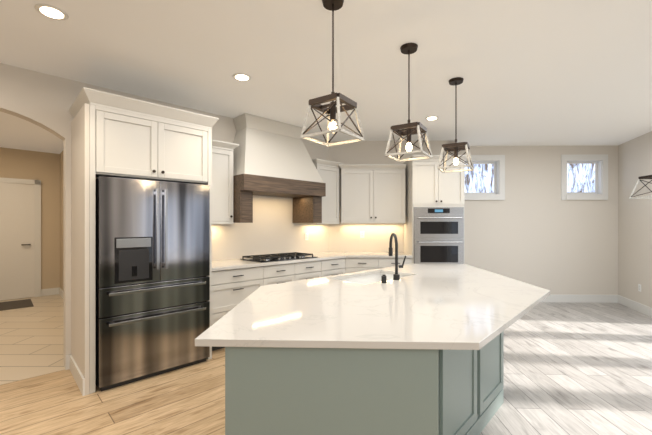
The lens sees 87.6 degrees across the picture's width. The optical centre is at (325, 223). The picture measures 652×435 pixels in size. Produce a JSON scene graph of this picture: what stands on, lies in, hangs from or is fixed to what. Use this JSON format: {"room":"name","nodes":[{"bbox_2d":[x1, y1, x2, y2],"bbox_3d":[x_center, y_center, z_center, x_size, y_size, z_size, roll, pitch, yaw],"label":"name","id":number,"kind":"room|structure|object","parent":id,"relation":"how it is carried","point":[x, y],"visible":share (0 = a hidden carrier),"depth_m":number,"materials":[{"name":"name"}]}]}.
{"room":"kitchen","nodes":[
{"label":"kitchen","id":0,"kind":"room"},
{"bbox_2d":[0,147,62,289],"bbox_3d":[-4.557,0.000,4.517,2.330,2.770,4.450,0,0,-44],"label":"wall","id":1,"kind":"structure","parent":0,"point":[45,168],"depth_m":6.58,"materials":[{"name":"beige paint"}]},
{"bbox_2d":[0,177,40,299],"bbox_3d":[-5.849,0.275,6.128,0.819,2.220,0.793,0,0,0],"label":"door","id":2,"kind":"structure","parent":1,"relation":"attached to","point":[20,238],"depth_m":6.30,"materials":[{"name":"white wood"}]},
{"bbox_2d":[0,287,62,300],"bbox_3d":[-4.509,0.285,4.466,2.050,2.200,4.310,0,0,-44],"label":"baseboard","id":3,"kind":"structure","parent":1,"relation":"attached to","point":[51,291],"depth_m":6.60,"materials":[{"name":"white wood"}]},
{"bbox_2d":[0,63,63,138],"bbox_3d":[-2.747,-1.100,3.072,0.536,0.570,0.270,0,0,0],"label":"wall","id":4,"kind":"structure","parent":0,"point":[43,101],"depth_m":3.08,"materials":[{"name":"beige paint"}]},
{"bbox_2d":[0,294,65,384],"bbox_3d":[-4.508,1.409,4.466,2.330,0.052,4.590,0,0,-44],"label":"floor","id":5,"kind":"structure","parent":0,"point":[31,342],"depth_m":4.07,"materials":[{"name":"beige tile"}]},
{"bbox_2d":[0,299,33,310],"bbox_3d":[-5.517,1.378,5.619,1.000,0.010,0.750,0,0,-44],"label":"rug","id":6,"kind":"object","parent":5,"relation":"on","point":[16,304],"visible":1,"depth_m":5.80,"materials":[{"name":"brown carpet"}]},
{"bbox_2d":[71,103,88,394],"bbox_3d":[-2.187,0.205,3.016,0.031,2.360,0.722,0,0,-44],"label":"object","id":7,"kind":"structure","parent":0,"point":[80,238],"depth_m":2.89,"materials":[{"name":"beige paint"}]},
{"bbox_2d":[61,78,328,368],"bbox_3d":[-1.287,0.000,4.560,2.954,2.770,2.706,0,0,0],"label":"wall","id":8,"kind":"structure","parent":0,"point":[272,230],"depth_m":4.49,"materials":[{"name":"beige paint"}]},
{"bbox_2d":[66,355,84,395],"bbox_3d":[-2.203,1.317,2.966,0.512,0.135,0.460,0,0,0],"label":"baseboard","id":9,"kind":"structure","parent":8,"relation":"attached to","point":[72,366],"depth_m":2.95,"materials":[{"name":"white wood"}]},
{"bbox_2d":[212,143,235,222],"bbox_3d":[-1.392,-0.465,4.055,0.552,0.870,0.550,0,0,0],"label":"upper cabinet","id":10,"kind":"object","parent":8,"relation":"attached to","point":[222,153],"depth_m":4.01,"materials":[{"name":"grey wood"}]},
{"bbox_2d":[233,113,325,222],"bbox_3d":[-0.668,-0.699,4.599,1.320,1.368,0.546,0,0,-44],"label":"range hood","id":11,"kind":"object","parent":8,"relation":"attached to","point":[272,158],"visible":0.9,"depth_m":4.41,"materials":[{"name":"grey paint"}]},
{"bbox_2d":[314,163,339,222],"bbox_3d":[-0.076,-0.465,5.326,0.569,0.870,0.565,0,0,0],"label":"upper cabinet","id":12,"kind":"object","parent":8,"relation":"attached to","point":[328,172],"depth_m":5.25,"materials":[{"name":"grey wood"}]},
{"bbox_2d":[340,167,405,222],"bbox_3d":[0.745,-0.455,5.495,1.010,0.830,0.343,0,0,0],"label":"upper cabinet","id":13,"kind":"object","parent":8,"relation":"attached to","point":[372,193],"depth_m":5.34,"materials":[{"name":"grey wood"}]},
{"bbox_2d":[0,302,651,434],"bbox_3d":[3.214,1.410,0.392,20.000,0.050,12.000,0,0,-44],"label":"floor","id":14,"kind":"structure","parent":0,"point":[577,368],"depth_m":2.79,"materials":[{"name":"brown wood"}]},
{"bbox_2d":[69,87,218,393],"bbox_3d":[-1.780,0.147,3.372,1.145,2.475,0.766,0,0,-44],"label":"surround","id":15,"kind":"object","parent":14,"relation":"on","point":[131,138],"visible":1,"depth_m":3.03,"materials":[{"name":"grey wood"}]},
{"bbox_2d":[96,176,209,391],"bbox_3d":[-1.749,0.497,3.346,0.943,1.775,0.796,0,0,-44],"label":"fridge","id":16,"kind":"object","parent":14,"relation":"on","point":[152,278],"visible":0.98,"depth_m":3.03,"materials":[{"name":"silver metal"}]},
{"bbox_2d":[212,266,263,350],"bbox_3d":[-1.214,0.943,4.044,0.907,0.884,0.904,0,0,0],"label":"base cabinet","id":17,"kind":"object","parent":14,"relation":"on","point":[232,289],"depth_m":3.77,"materials":[{"name":"grey wood"}]},
{"bbox_2d":[212,252,412,270],"bbox_3d":[-0.189,0.482,4.615,2.956,0.034,2.110,0,0,0],"label":"countertop","id":18,"kind":"structure","parent":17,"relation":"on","point":[227,264],"depth_m":4.58,"materials":[{"name":"stone"}]},
{"bbox_2d":[240,252,316,262],"bbox_3d":[-0.617,0.441,4.575,0.920,0.046,0.490,0,0,-44],"label":"cooktop","id":19,"kind":"object","parent":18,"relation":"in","point":[274,257],"visible":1,"depth_m":4.45,"materials":[{"name":"black metal"}]},
{"bbox_2d":[264,263,295,285],"bbox_3d":[-0.791,0.943,4.453,0.751,0.884,0.754,0,0,0],"label":"base cabinet","id":20,"kind":"object","parent":14,"relation":"on","point":[281,273],"depth_m":4.22,"materials":[{"name":"grey wood"}]},
{"bbox_2d":[296,260,319,280],"bbox_3d":[-0.450,0.943,4.783,0.744,0.884,0.747,0,0,0],"label":"base cabinet","id":21,"kind":"object","parent":14,"relation":"on","point":[311,269],"depth_m":4.54,"materials":[{"name":"grey wood"}]},
{"bbox_2d":[320,258,347,276],"bbox_3d":[-0.105,0.943,5.116,0.756,0.884,0.759,0,0,0],"label":"base cabinet","id":22,"kind":"object","parent":14,"relation":"on","point":[329,267],"depth_m":4.89,"materials":[{"name":"grey wood"}]},
{"bbox_2d":[348,258,379,272],"bbox_3d":[0.534,0.943,5.354,0.492,0.884,0.623,0,0,0],"label":"base cabinet","id":23,"kind":"object","parent":14,"relation":"on","point":[354,264],"depth_m":5.06,"materials":[{"name":"grey wood"}]},
{"bbox_2d":[225,349,503,434],"bbox_3d":[0.500,0.941,2.637,1.754,0.889,2.539,0,0,2],"label":"kitchen island","id":24,"kind":"object","parent":14,"relation":"on","point":[410,349],"depth_m":1.39,"materials":[{"name":"wood"}]},
{"bbox_2d":[195,265,549,352],"bbox_3d":[0.547,0.480,2.671,2.064,0.030,2.668,0,0,2],"label":"island countertop","id":25,"kind":"structure","parent":24,"relation":"on","point":[465,308],"depth_m":1.83,"materials":[{"name":"white stone"}]},
{"bbox_2d":[380,258,411,267],"bbox_3d":[1.034,0.943,5.354,0.508,0.884,0.623,0,0,0],"label":"base cabinet","id":26,"kind":"object","parent":14,"relation":"on","point":[384,262],"depth_m":5.05,"materials":[{"name":"grey wood"}]},
{"bbox_2d":[404,155,466,263],"bbox_3d":[1.697,0.185,5.295,0.833,2.400,0.706,0,0,0],"label":"tall cabinet","id":27,"kind":"object","parent":14,"relation":"on","point":[434,228],"visible":0.71,"depth_m":5.03,"materials":[{"name":"grey wood"}]},
{"bbox_2d":[0,0,651,153],"bbox_3d":[-0.741,-1.435,1.424,12.400,0.100,11.005,0,0,0],"label":"ceiling","id":28,"kind":"structure","parent":0,"point":[554,72],"depth_m":2.88,"materials":[{"name":"white paint"}]},
{"bbox_2d":[34,3,68,19],"bbox_3d":[-1.791,-1.381,2.221,0.175,0.007,0.175,0,0,-6],"label":"recessed light","id":29,"kind":"object","parent":28,"relation":"in","point":[51,11],"depth_m":2.21,"materials":[{"name":"white"}]},
{"bbox_2d":[232,73,250,80],"bbox_3d":[-0.791,-1.381,3.204,0.175,0.007,0.175,0,0,-6],"label":"recessed light","id":30,"kind":"object","parent":28,"relation":"in","point":[238,76],"depth_m":3.19,"materials":[{"name":"white plastic"}]},
{"bbox_2d":[300,0,364,146],"bbox_3d":[0.043,-0.953,2.102,0.296,0.860,0.296,0,0,35],"label":"pendant light","id":31,"kind":"object","parent":28,"relation":"hanging from","point":[331,110],"visible":1,"depth_m":2.09,"materials":[{"name":"white wood"}]},
{"bbox_2d":[385,43,432,161],"bbox_3d":[0.649,-0.953,2.660,0.296,0.860,0.296,0,0,32],"label":"pendant light","id":32,"kind":"object","parent":28,"relation":"hanging from","point":[408,129],"visible":1,"depth_m":2.64,"materials":[{"name":"white wood"}]},
{"bbox_2d":[425,116,438,119],"bbox_3d":[1.385,-1.381,4.443,0.175,0.007,0.175,0,0,-6],"label":"recessed light","id":33,"kind":"object","parent":28,"relation":"in","point":[430,117],"depth_m":4.44,"materials":[{"name":"white"}]},
{"bbox_2d":[437,77,473,172],"bbox_3d":[1.250,-0.953,3.270,0.296,0.860,0.296,0,0,29],"label":"pendant light","id":34,"kind":"object","parent":28,"relation":"hanging from","point":[456,147],"visible":1,"depth_m":3.26,"materials":[{"name":"brown metal"}]},
{"bbox_2d":[629,175,651,198],"bbox_3d":[4.140,-0.845,4.000,0.860,1.076,0.341,0,0,0],"label":"chandelier","id":35,"kind":"object","parent":28,"relation":"hanging from","point":[639,178],"visible":1,"depth_m":4.09,"materials":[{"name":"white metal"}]},
{"bbox_2d":[329,140,617,294],"bbox_3d":[2.652,0.000,5.916,5.613,2.770,0.557,0,0,0],"label":"wall","id":36,"kind":"structure","parent":0,"point":[533,228],"depth_m":6.02,"materials":[{"name":"beige paint"}]},
{"bbox_2d":[305,231,640,291],"bbox_3d":[2.315,0.589,5.484,5.291,0.948,0.359,0,0,0],"label":"electrical outlets","id":37,"kind":"object","parent":36,"relation":"attached to","point":[362,236],"visible":1,"depth_m":5.36,"materials":[{"name":"white plastic"}]},
{"bbox_2d":[542,295,617,302],"bbox_3d":[3.654,1.317,6.018,3.004,0.135,0.068,0,0,0],"label":"baseboard","id":38,"kind":"structure","parent":36,"relation":"attached to","point":[586,298],"depth_m":6.00,"materials":[{"name":"white wood"}]},
{"bbox_2d":[618,131,651,307],"bbox_3d":[3.953,0.000,2.027,0.140,2.770,8.900,0,0,18],"label":"wall","id":39,"kind":"structure","parent":0,"point":[634,230],"depth_m":5.48,"materials":[{"name":"beige paint"}]},
{"bbox_2d":[618,295,651,316],"bbox_3d":[4.957,1.317,5.407,0.398,0.135,1.195,0,0,0],"label":"baseboard","id":40,"kind":"structure","parent":39,"relation":"attached to","point":[638,307],"depth_m":5.24,"materials":[{"name":"white wood"}]}
]}

